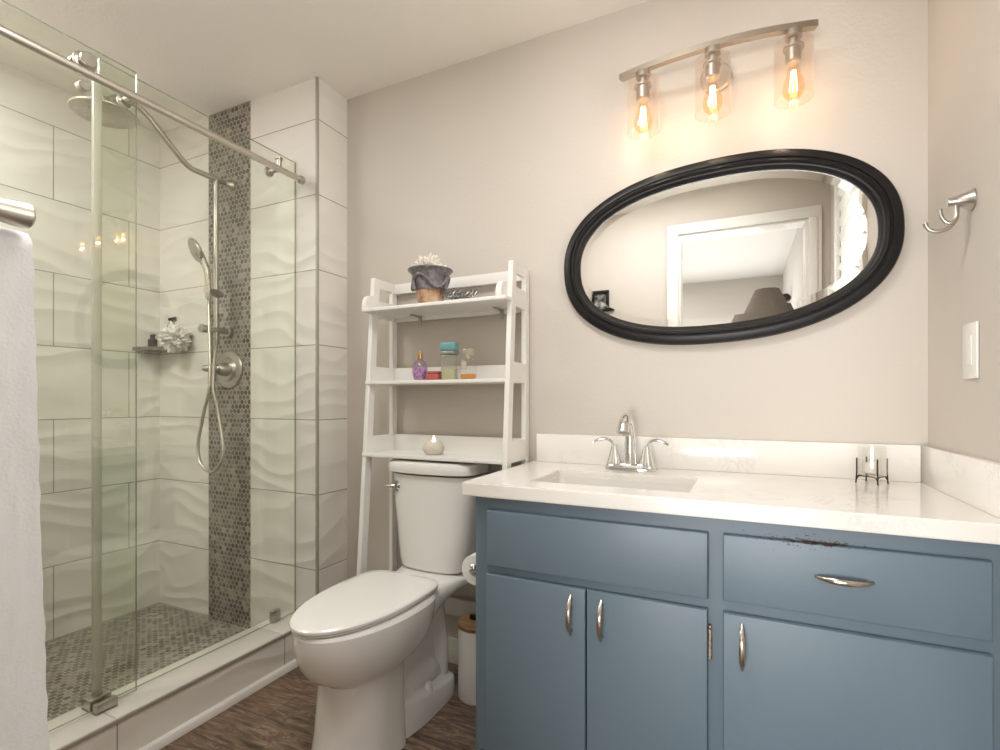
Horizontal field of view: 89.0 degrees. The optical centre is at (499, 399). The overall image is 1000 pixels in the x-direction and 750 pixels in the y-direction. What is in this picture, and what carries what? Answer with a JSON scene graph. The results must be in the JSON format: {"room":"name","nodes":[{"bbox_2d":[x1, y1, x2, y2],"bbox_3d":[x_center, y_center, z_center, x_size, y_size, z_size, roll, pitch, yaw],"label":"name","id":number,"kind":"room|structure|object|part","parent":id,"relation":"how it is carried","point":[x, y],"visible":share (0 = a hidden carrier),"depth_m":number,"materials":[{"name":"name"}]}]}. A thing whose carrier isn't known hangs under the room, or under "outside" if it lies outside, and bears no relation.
{"room":"bathroom","nodes":[
{"label":"bathroom","id":0,"kind":"room"},
{"bbox_2d":[0,61,159,642],"bbox_3d":[-2.129,-0.135,1.974,0.120,2.510,1.897,0,0,25],"label":"wall","id":1,"kind":"structure","parent":0,"point":[45,146],"depth_m":2.31,"materials":[{"name":"tile"}]},
{"bbox_2d":[45,603,247,721],"bbox_3d":[-1.695,1.109,1.740,1.064,0.122,1.647,0,0,25],"label":"floor","id":2,"kind":"structure","parent":0,"point":[167,635],"depth_m":2.14,"materials":[{"name":"tile"}]},
{"bbox_2d":[48,610,294,749],"bbox_3d":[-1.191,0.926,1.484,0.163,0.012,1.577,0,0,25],"label":"shower curb","id":3,"kind":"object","parent":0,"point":[155,688],"depth_m":1.67,"materials":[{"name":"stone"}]},
{"bbox_2d":[81,688,117,715],"bbox_3d":[-1.197,0.902,1.523,0.078,0.035,0.058,0,0,25],"label":"guide","id":4,"kind":"object","parent":3,"relation":"on","point":[103,702],"visible":1,"depth_m":1.51,"materials":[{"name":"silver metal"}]},
{"bbox_2d":[91,58,295,696],"bbox_3d":[-1.053,-0.055,1.865,0.024,1.950,0.764,0,0,25],"label":"fixed glass panel","id":5,"kind":"object","parent":3,"relation":"on","point":[96,89],"visible":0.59,"depth_m":1.53,"materials":[{"name":"glass"}]},
{"bbox_2d":[0,0,305,731],"bbox_3d":[-1.191,-0.059,1.472,0.080,1.942,1.548,0,0,25],"label":"door","id":6,"kind":"structure","parent":5,"relation":"attached to","point":[125,97],"depth_m":1.60,"materials":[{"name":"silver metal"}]},
{"bbox_2d":[56,630,291,749],"bbox_3d":[-1.114,0.926,1.446,0.008,0.012,1.574,0,0,25],"label":"trim","id":7,"kind":"structure","parent":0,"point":[126,716],"depth_m":1.59,"materials":[{"name":"metal"}]},
{"bbox_2d":[139,659,297,749],"bbox_3d":[-1.068,1.057,1.525,0.018,0.026,1.757,0,0,25],"label":"trim","id":8,"kind":"structure","parent":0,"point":[186,727],"depth_m":1.74,"materials":[{"name":"white paint"}]},
{"bbox_2d":[160,78,346,627],"bbox_3d":[-1.249,-0.130,2.539,1.184,2.500,0.280,0,0,25],"label":"wall","id":9,"kind":"structure","parent":0,"point":[282,121],"depth_m":2.29,"materials":[{"name":"tile"}]},
{"bbox_2d":[67,95,234,473],"bbox_3d":[-1.396,-0.425,2.100,0.212,1.508,0.630,0,0,25],"label":"shower column","id":10,"kind":"structure","parent":9,"relation":"attached to","point":[115,116],"depth_m":2.24,"materials":[{"name":"silver metal"}]},
{"bbox_3d":[-1.375,-1.087,2.147,0.023,0.186,0.525,0,0,25],"label":"shower arm","id":11,"kind":"part","parent":10,"relation":"part of","materials":[{"name":"silver metal"}]},
{"bbox_2d":[202,351,241,387],"bbox_3d":[-1.288,-0.142,2.345,0.176,0.176,0.095,0,0,25],"label":"shower valve","id":12,"kind":"object","parent":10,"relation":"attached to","point":[228,370],"visible":0.97,"depth_m":2.35,"materials":[{"name":"silver metal"}]},
{"bbox_3d":[-1.309,-0.142,2.345,0.107,0.068,0.075,0,0,25],"label":"lever","id":13,"kind":"part","parent":12,"relation":"part of","materials":[{"name":"silver metal"}]},
{"bbox_3d":[-1.272,-0.142,2.378,0.176,0.176,0.022,0,0,25],"label":"valve plate","id":14,"kind":"part","parent":12,"relation":"part of","materials":[{"name":"silver metal"}]},
{"bbox_2d":[132,347,182,351],"bbox_3d":[-1.696,-0.254,2.523,0.189,0.016,0.131,0,0,25],"label":"corner shelf","id":15,"kind":"object","parent":9,"relation":"attached to","point":[152,349],"visible":0.55,"depth_m":2.50,"materials":[{"name":"grey stone"}]},
{"bbox_2d":[148,334,156,346],"bbox_3d":[-1.736,-0.295,2.544,0.040,0.064,0.040,0,0,25],"label":"pump bottle","id":16,"kind":"object","parent":15,"relation":"on","point":[152,341],"visible":0.84,"depth_m":2.53,"materials":[{"name":"black paint"}]},
{"bbox_2d":[163,317,176,346],"bbox_3d":[-1.665,-0.340,2.558,0.073,0.158,0.022,0,0,-6],"label":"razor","id":17,"kind":"object","parent":15,"relation":"on","point":[171,318],"visible":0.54,"depth_m":2.55,"materials":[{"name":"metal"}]},
{"bbox_2d":[157,321,191,352],"bbox_3d":[-1.580,-0.304,2.467,0.155,0.159,0.146,0,0,25],"label":"sponge","id":18,"kind":"object","parent":9,"relation":"attached to","point":[173,338],"visible":1,"depth_m":2.44,"materials":[{"name":"white plastic"}]},
{"bbox_2d":[209,101,249,628],"bbox_3d":[-1.272,-0.150,2.399,0.286,2.440,0.014,0,0,25],"label":"mosaic tile strip","id":19,"kind":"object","parent":9,"relation":"attached to","point":[229,486],"depth_m":2.39,"materials":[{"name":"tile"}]},
{"bbox_2d":[315,76,318,594],"bbox_3d":[-0.776,-0.215,2.161,0.011,2.310,0.009,0,0,25],"label":"trim","id":20,"kind":"structure","parent":9,"relation":"attached to","point":[317,77],"depth_m":2.16,"materials":[{"name":"tile"}]},
{"bbox_2d":[160,662,475,749],"bbox_3d":[-0.074,1.120,1.041,2.265,0.100,1.977,0,0,25],"label":"floor","id":21,"kind":"structure","parent":0,"point":[280,715],"depth_m":1.68,"materials":[{"name":"brown wood"}]},
{"bbox_2d":[289,458,488,749],"bbox_3d":[-0.363,0.651,1.704,0.386,0.838,0.771,0,0,25],"label":"toilet","id":22,"kind":"object","parent":21,"relation":"on","point":[374,644],"visible":0.97,"depth_m":1.59,"materials":[{"name":"white ceramic"}]},
{"bbox_3d":[-0.431,0.622,1.586,0.318,0.018,0.499,0,0,25],"label":"lid","id":23,"kind":"part","parent":22,"relation":"part of","materials":[{"name":"white plastic"}]},
{"bbox_3d":[-0.431,0.636,1.586,0.310,0.007,0.491,0,0,25],"label":"seat","id":24,"kind":"part","parent":22,"relation":"part of","materials":[{"name":"white plastic"}]},
{"bbox_3d":[-0.408,0.328,1.952,0.062,0.040,0.038,0,0,25],"label":"flush lever","id":25,"kind":"part","parent":22,"relation":"part of","materials":[{"name":"silver metal"}]},
{"bbox_3d":[-0.243,0.254,1.958,0.384,0.043,0.209,0,0,25],"label":"tank lid","id":26,"kind":"part","parent":22,"relation":"part of","materials":[{"name":"white ceramic"}]},
{"bbox_3d":[-0.240,0.462,1.965,0.358,0.360,0.193,0,0,25],"label":"tank","id":27,"kind":"part","parent":22,"relation":"part of","materials":[{"name":"white ceramic"}]},
{"bbox_2d":[357,260,528,616],"bbox_3d":[-0.231,0.289,1.940,0.629,1.562,0.264,0,0,25],"label":"rack","id":28,"kind":"object","parent":21,"relation":"on","point":[509,299],"visible":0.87,"depth_m":1.99,"materials":[{"name":"white wood"}]},
{"bbox_3d":[-0.531,0.289,2.021,0.018,1.562,0.152,0,0,25],"label":"leg","id":29,"kind":"part","parent":28,"relation":"part of","materials":[{"name":"white wood"}]},
{"bbox_3d":[-0.457,0.289,2.176,0.018,1.562,0.033,0,0,25],"label":"leg","id":30,"kind":"part","parent":28,"relation":"part of","materials":[{"name":"white wood"}]},
{"bbox_2d":[412,351,426,379],"bbox_3d":[-0.314,-0.134,1.999,0.062,0.118,0.062,0,0,25],"label":"perfume bottle","id":31,"kind":"object","parent":28,"relation":"on","point":[418,373],"visible":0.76,"depth_m":1.98,"materials":[{"name":"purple glass"}]},
{"bbox_2d":[408,264,452,302],"bbox_3d":[-0.264,-0.425,1.928,0.169,0.132,0.169,0,0,25],"label":"planter","id":32,"kind":"object","parent":28,"relation":"on","point":[430,282],"visible":0.92,"depth_m":1.88,"materials":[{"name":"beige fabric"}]},
{"bbox_2d":[412,253,446,266],"bbox_3d":[-0.270,-0.499,1.932,0.125,0.113,0.123,0,0,42],"label":"coral","id":33,"kind":"object","parent":32,"relation":"in","point":[430,260],"visible":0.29,"depth_m":1.90},
{"bbox_3d":[-0.264,-0.388,1.928,0.112,0.058,0.112,0,0,25],"label":"pot","id":34,"kind":"part","parent":32,"relation":"part of","materials":[{"name":"beige ceramic"}]},
{"bbox_2d":[362,449,501,464],"bbox_3d":[-0.230,0.216,1.962,0.610,0.012,0.189,0,0,25],"label":"shelf","id":35,"kind":"object","parent":28,"relation":"attached to","point":[484,456],"depth_m":1.96,"materials":[{"name":"white wood"}]},
{"bbox_2d":[423,435,444,454],"bbox_3d":[-0.256,0.173,1.965,0.084,0.074,0.084,0,0,25],"label":"tealight holder","id":36,"kind":"object","parent":28,"relation":"on","point":[433,447],"visible":1,"depth_m":1.94,"materials":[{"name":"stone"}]},
{"bbox_2d":[426,371,442,379],"bbox_3d":[-0.253,-0.093,1.964,0.054,0.036,0.040,0,0,25],"label":"box","id":37,"kind":"object","parent":28,"relation":"on","point":[431,375],"visible":0.88,"depth_m":1.95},
{"bbox_2d":[362,295,510,318],"bbox_3d":[-0.221,-0.352,1.954,0.623,0.013,0.196,0,0,25],"label":"shelf","id":38,"kind":"object","parent":28,"relation":"attached to","point":[488,305],"depth_m":1.95,"materials":[{"name":"white wood"}]},
{"bbox_2d":[365,378,515,384],"bbox_3d":[-0.226,-0.069,1.971,0.610,0.013,0.169,0,0,25],"label":"shelf","id":39,"kind":"object","parent":28,"relation":"attached to","point":[369,381],"depth_m":1.93,"materials":[{"name":"white wood"}]},
{"bbox_2d":[440,342,458,379],"bbox_3d":[-0.193,-0.148,1.941,0.066,0.145,0.036,0,0,25],"label":"jar","id":40,"kind":"object","parent":28,"relation":"on","point":[447,348],"visible":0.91,"depth_m":1.93,"materials":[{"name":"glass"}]},
{"bbox_3d":[-0.179,-0.471,2.048,0.593,0.042,0.014,0,0,25],"label":"rail","id":41,"kind":"part","parent":28,"relation":"part of","materials":[{"name":"white wood"}]},
{"bbox_2d":[442,287,477,299],"bbox_3d":[-0.151,-0.389,1.877,0.135,0.057,0.062,0,0,25],"label":"ornament","id":42,"kind":"object","parent":28,"relation":"on","point":[451,295],"visible":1,"depth_m":1.87,"materials":[{"name":"silver metal"}]},
{"bbox_3d":[-0.179,0.832,2.048,0.593,0.067,0.014,0,0,25],"label":"rail","id":43,"kind":"part","parent":28,"relation":"part of","materials":[{"name":"white wood"}]},
{"bbox_2d":[461,348,476,378],"bbox_3d":[-0.119,-0.133,1.902,0.062,0.116,0.031,0,0,25],"label":"perfume bottle","id":44,"kind":"object","parent":28,"relation":"on","point":[463,363],"visible":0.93,"depth_m":1.89,"materials":[{"name":"clear glass"}]},
{"bbox_3d":[-0.134,-0.128,1.892,0.022,0.030,0.001,0,0,25],"label":"label plate","id":45,"kind":"part","parent":44,"relation":"part of","materials":[{"name":"white paper"}]},
{"bbox_3d":[0.021,0.289,1.758,0.018,1.562,0.152,0,0,25],"label":"leg","id":46,"kind":"part","parent":28,"relation":"part of","materials":[{"name":"white wood"}]},
{"bbox_3d":[0.095,0.289,1.913,0.018,1.562,0.033,0,0,25],"label":"leg","id":47,"kind":"part","parent":28,"relation":"part of","materials":[{"name":"white wood"}]},
{"bbox_2d":[458,612,475,706],"bbox_3d":[-0.081,0.924,1.838,0.144,0.292,0.144,0,0,25],"label":"waste bin","id":48,"kind":"object","parent":21,"relation":"on","point":[466,623],"visible":0.37,"depth_m":1.78,"materials":[{"name":"white metal"}]},
{"bbox_3d":[-0.081,0.802,1.838,0.144,0.017,0.144,0,0,25],"label":"bin lid","id":49,"kind":"part","parent":48,"relation":"part of","materials":[{"name":"brown wood"}]},
{"bbox_3d":[-0.081,0.786,1.838,0.060,0.016,0.020,0,0,25],"label":"lid handle","id":50,"kind":"part","parent":48,"relation":"part of","materials":[{"name":"black paint"}]},
{"bbox_2d":[476,496,999,749],"bbox_3d":[0.548,0.669,1.403,1.149,0.802,0.558,0,0,25],"label":"vanity cabinet","id":51,"kind":"object","parent":21,"relation":"on","point":[597,628],"visible":0.96,"depth_m":1.17,"materials":[{"name":"blue paint"}]},
{"bbox_2d":[469,563,475,571],"bbox_3d":[-0.025,0.539,1.664,0.109,0.032,0.134,0,0,25],"label":"paper holder","id":52,"kind":"object","parent":51,"relation":"attached to","point":[472,567],"visible":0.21,"depth_m":1.62,"materials":[{"name":"silver metal"}]},
{"bbox_2d":[462,552,475,585],"bbox_3d":[-0.063,0.550,1.679,0.098,0.098,0.084,0,0,25],"label":"paper roll","id":53,"kind":"object","parent":52,"relation":"hanging from","point":[470,576],"visible":0.28,"depth_m":1.65,"materials":[{"name":"white paper"}]},
{"bbox_3d":[0.091,0.726,1.354,0.284,0.492,0.018,0,0,25],"label":"door","id":54,"kind":"part","parent":51,"relation":"part of","materials":[{"name":"blue paint"}]},
{"bbox_3d":[0.175,0.549,1.288,0.012,0.106,0.031,0,0,25],"label":"handle","id":55,"kind":"part","parent":51,"relation":"part of","materials":[{"name":"silver metal"}]},
{"bbox_3d":[0.222,0.380,1.292,0.569,0.152,0.018,0,0,25],"label":"false drawer","id":56,"kind":"part","parent":51,"relation":"part of","materials":[{"name":"blue paint"}]},
{"bbox_3d":[0.246,0.549,1.254,0.012,0.106,0.031,0,0,25],"label":"handle","id":57,"kind":"part","parent":51,"relation":"part of","materials":[{"name":"silver metal"}]},
{"bbox_3d":[0.350,0.726,1.231,0.284,0.492,0.018,0,0,25],"label":"door","id":58,"kind":"part","parent":51,"relation":"part of","materials":[{"name":"blue paint"}]},
{"bbox_2d":[462,433,999,544],"bbox_3d":[0.543,0.197,1.426,1.180,0.142,0.550,0,0,25],"label":"countertop","id":59,"kind":"structure","parent":51,"relation":"on","point":[931,492],"depth_m":1.33,"materials":[{"name":"white stone"}]},
{"bbox_2d":[545,476,693,492],"bbox_3d":[0.334,0.326,1.472,0.425,0.154,0.255,0,0,25],"label":"sink","id":60,"kind":"object","parent":59,"relation":"in","point":[661,486],"visible":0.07,"depth_m":1.58,"materials":[{"name":"white ceramic"}]},
{"bbox_2d":[592,413,668,471],"bbox_3d":[0.421,0.135,1.657,0.185,0.190,0.174,0,0,-18],"label":"faucet","id":61,"kind":"object","parent":59,"relation":"on","point":[626,427],"visible":1,"depth_m":1.65,"materials":[{"name":"silver metal"}]},
{"bbox_3d":[0.359,0.167,1.701,0.097,0.086,0.051,0,0,25],"label":"handle","id":62,"kind":"part","parent":61,"relation":"part of","materials":[{"name":"silver metal"}]},
{"bbox_3d":[0.405,0.126,1.623,0.052,0.172,0.152,0,0,25],"label":"spout","id":63,"kind":"part","parent":61,"relation":"part of","materials":[{"name":"silver metal"}]},
{"bbox_3d":[0.427,0.218,1.668,0.164,0.023,0.058,0,0,25],"label":"plate","id":64,"kind":"part","parent":61,"relation":"part of","materials":[{"name":"silver metal"}]},
{"bbox_3d":[0.495,0.167,1.636,0.097,0.086,0.051,0,0,25],"label":"handle","id":65,"kind":"part","parent":61,"relation":"part of","materials":[{"name":"silver metal"}]},
{"bbox_2d":[855,446,888,485],"bbox_3d":[1.024,0.179,1.402,0.068,0.101,0.068,0,0,-40],"label":"candle holder","id":66,"kind":"object","parent":59,"relation":"on","point":[862,474],"visible":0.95,"depth_m":1.39,"materials":[{"name":"brown metal"}]},
{"bbox_2d":[865,460,878,473],"bbox_3d":[1.024,0.183,1.402,0.032,0.035,0.032,0,0,25],"label":"votive candle","id":67,"kind":"object","parent":66,"relation":"in","point":[870,467],"visible":0.94,"depth_m":1.39,"materials":[{"name":"white wax"}]},
{"bbox_2d":[857,446,886,476],"bbox_3d":[1.024,0.168,1.402,0.068,0.078,0.068,0,0,25],"label":"glass cup","id":68,"kind":"object","parent":66,"relation":"on","point":[862,474],"depth_m":1.39,"materials":[{"name":"glass"}]},
{"bbox_3d":[0.532,0.549,1.119,0.012,0.106,0.031,0,0,25],"label":"handle","id":69,"kind":"part","parent":51,"relation":"part of","materials":[{"name":"silver metal"}]},
{"bbox_3d":[0.703,0.370,1.037,0.106,0.012,0.031,0,0,25],"label":"handle","id":70,"kind":"part","parent":51,"relation":"part of","materials":[{"name":"silver metal"}]},
{"bbox_3d":[0.716,0.378,1.057,0.463,0.150,0.018,0,0,25],"label":"drawer","id":71,"kind":"part","parent":51,"relation":"part of","materials":[{"name":"blue paint"}]},
{"bbox_3d":[0.716,0.726,1.057,0.464,0.492,0.018,0,0,25],"label":"door","id":72,"kind":"part","parent":51,"relation":"part of","materials":[{"name":"blue paint"}]},
{"bbox_2d":[0,0,649,132],"bbox_3d":[-0.611,-1.420,1.324,3.479,0.100,2.027,0,0,25],"label":"ceiling","id":73,"kind":"structure","parent":0,"point":[211,56],"depth_m":1.94,"materials":[{"name":"paint"}]},
{"bbox_2d":[347,0,927,638],"bbox_3d":[0.320,-0.135,1.904,2.295,2.510,0.120,0,0,25],"label":"wall","id":74,"kind":"structure","parent":0,"point":[480,164],"depth_m":1.81,"materials":[{"name":"beige paint"}]},
{"bbox_2d":[448,637,457,664],"bbox_3d":[0.251,1.020,1.863,2.065,0.100,0.014,0,0,25],"label":"baseboard","id":75,"kind":"structure","parent":74,"relation":"attached to","point":[452,642],"depth_m":2.06,"materials":[{"name":"white paint"}]},
{"bbox_2d":[619,19,818,133],"bbox_3d":[0.653,-0.976,1.575,0.563,0.226,0.186,0,0,25],"label":"vanity light","id":76,"kind":"object","parent":74,"relation":"attached to","point":[716,76],"visible":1,"depth_m":1.52,"materials":[{"name":"silver metal"}]},
{"bbox_2d":[635,67,651,102],"bbox_3d":[0.462,-1.013,1.643,0.054,0.092,0.054,0,0,25],"label":"socket","id":77,"kind":"object","parent":76,"relation":"attached to","point":[642,88],"depth_m":1.63,"materials":[{"name":"silver metal"}]},
{"bbox_3d":[0.462,-0.947,1.643,0.101,0.165,0.101,0,0,25],"label":"lamp shade","id":78,"kind":"part","parent":76,"relation":"part of","materials":[{"name":"clear glass"}]},
{"bbox_2d":[703,43,721,82],"bbox_3d":[0.640,-1.013,1.534,0.054,0.092,0.054,0,0,25],"label":"socket","id":79,"kind":"object","parent":76,"relation":"attached to","point":[712,66],"depth_m":1.52,"materials":[{"name":"silver metal"}]},
{"bbox_2d":[783,26,803,66],"bbox_3d":[0.843,-1.013,1.462,0.054,0.092,0.054,0,0,25],"label":"socket","id":80,"kind":"object","parent":76,"relation":"attached to","point":[792,51],"depth_m":1.45,"materials":[{"name":"silver metal"}]},
{"bbox_2d":[537,433,920,482],"bbox_3d":[0.656,0.178,1.666,1.142,0.104,0.020,0,0,25],"label":"backsplash","id":81,"kind":"structure","parent":74,"relation":"attached to","point":[793,458],"depth_m":1.59,"materials":[{"name":"white stone"}]},
{"bbox_2d":[564,149,904,344],"bbox_3d":[0.686,-0.481,1.645,1.000,0.597,0.031,0,0,25],"label":"oval mirror","id":82,"kind":"object","parent":74,"relation":"attached to","point":[763,243],"visible":1,"depth_m":1.62,"materials":[{"name":"black paint"}]},
{"bbox_2d":[581,170,877,326],"bbox_3d":[0.689,-0.481,1.651,0.884,0.481,0.001,0,0,25],"label":"mirror glass","id":83,"kind":"object","parent":82,"relation":"attached to","point":[714,248],"depth_m":1.63,"materials":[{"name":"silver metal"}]},
{"bbox_2d":[928,0,999,462],"bbox_3d":[0.881,-0.135,0.598,0.140,2.510,1.997,0,0,25],"label":"wall","id":84,"kind":"structure","parent":0,"point":[964,35],"depth_m":1.20,"materials":[{"name":"beige paint"}]},
{"bbox_2d":[923,188,976,233],"bbox_3d":[1.023,-0.429,1.163,0.088,0.090,0.047,0,0,25],"label":"robe hook","id":85,"kind":"object","parent":84,"relation":"attached to","point":[967,200],"visible":1,"depth_m":1.15,"materials":[{"name":"silver metal"}]},
{"bbox_3d":[1.042,-0.451,1.153,0.045,0.047,0.047,0,0,25],"label":"post","id":86,"kind":"part","parent":85,"relation":"part of","materials":[{"name":"silver metal"}]},
{"bbox_2d":[962,321,978,378],"bbox_3d":[1.061,-0.111,1.150,0.008,0.126,0.080,0,0,25],"label":"light switch","id":87,"kind":"object","parent":84,"relation":"attached to","point":[970,332],"visible":1,"depth_m":1.14,"materials":[{"name":"white paint"}]},
{"bbox_3d":[-1.002,-0.135,0.454,3.419,2.510,0.120,0,0,25],"label":"wall","id":88,"kind":"structure","parent":0,"visible":0},
{"bbox_2d":[0,197,35,228],"bbox_3d":[-0.536,-0.172,0.422,0.066,0.115,0.222,0,0,25],"label":"towel bar","id":89,"kind":"object","parent":88,"relation":"attached to","point":[20,214],"visible":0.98,"depth_m":0.50,"materials":[{"name":"silver metal"}]},
{"bbox_2d":[0,226,49,749],"bbox_3d":[-0.536,0.148,0.451,0.067,0.647,0.207,0,0,25],"label":"bath towel","id":90,"kind":"object","parent":89,"relation":"hanging from","point":[23,693],"visible":1,"depth_m":0.51,"materials":[{"name":"white fabric"}]}
]}

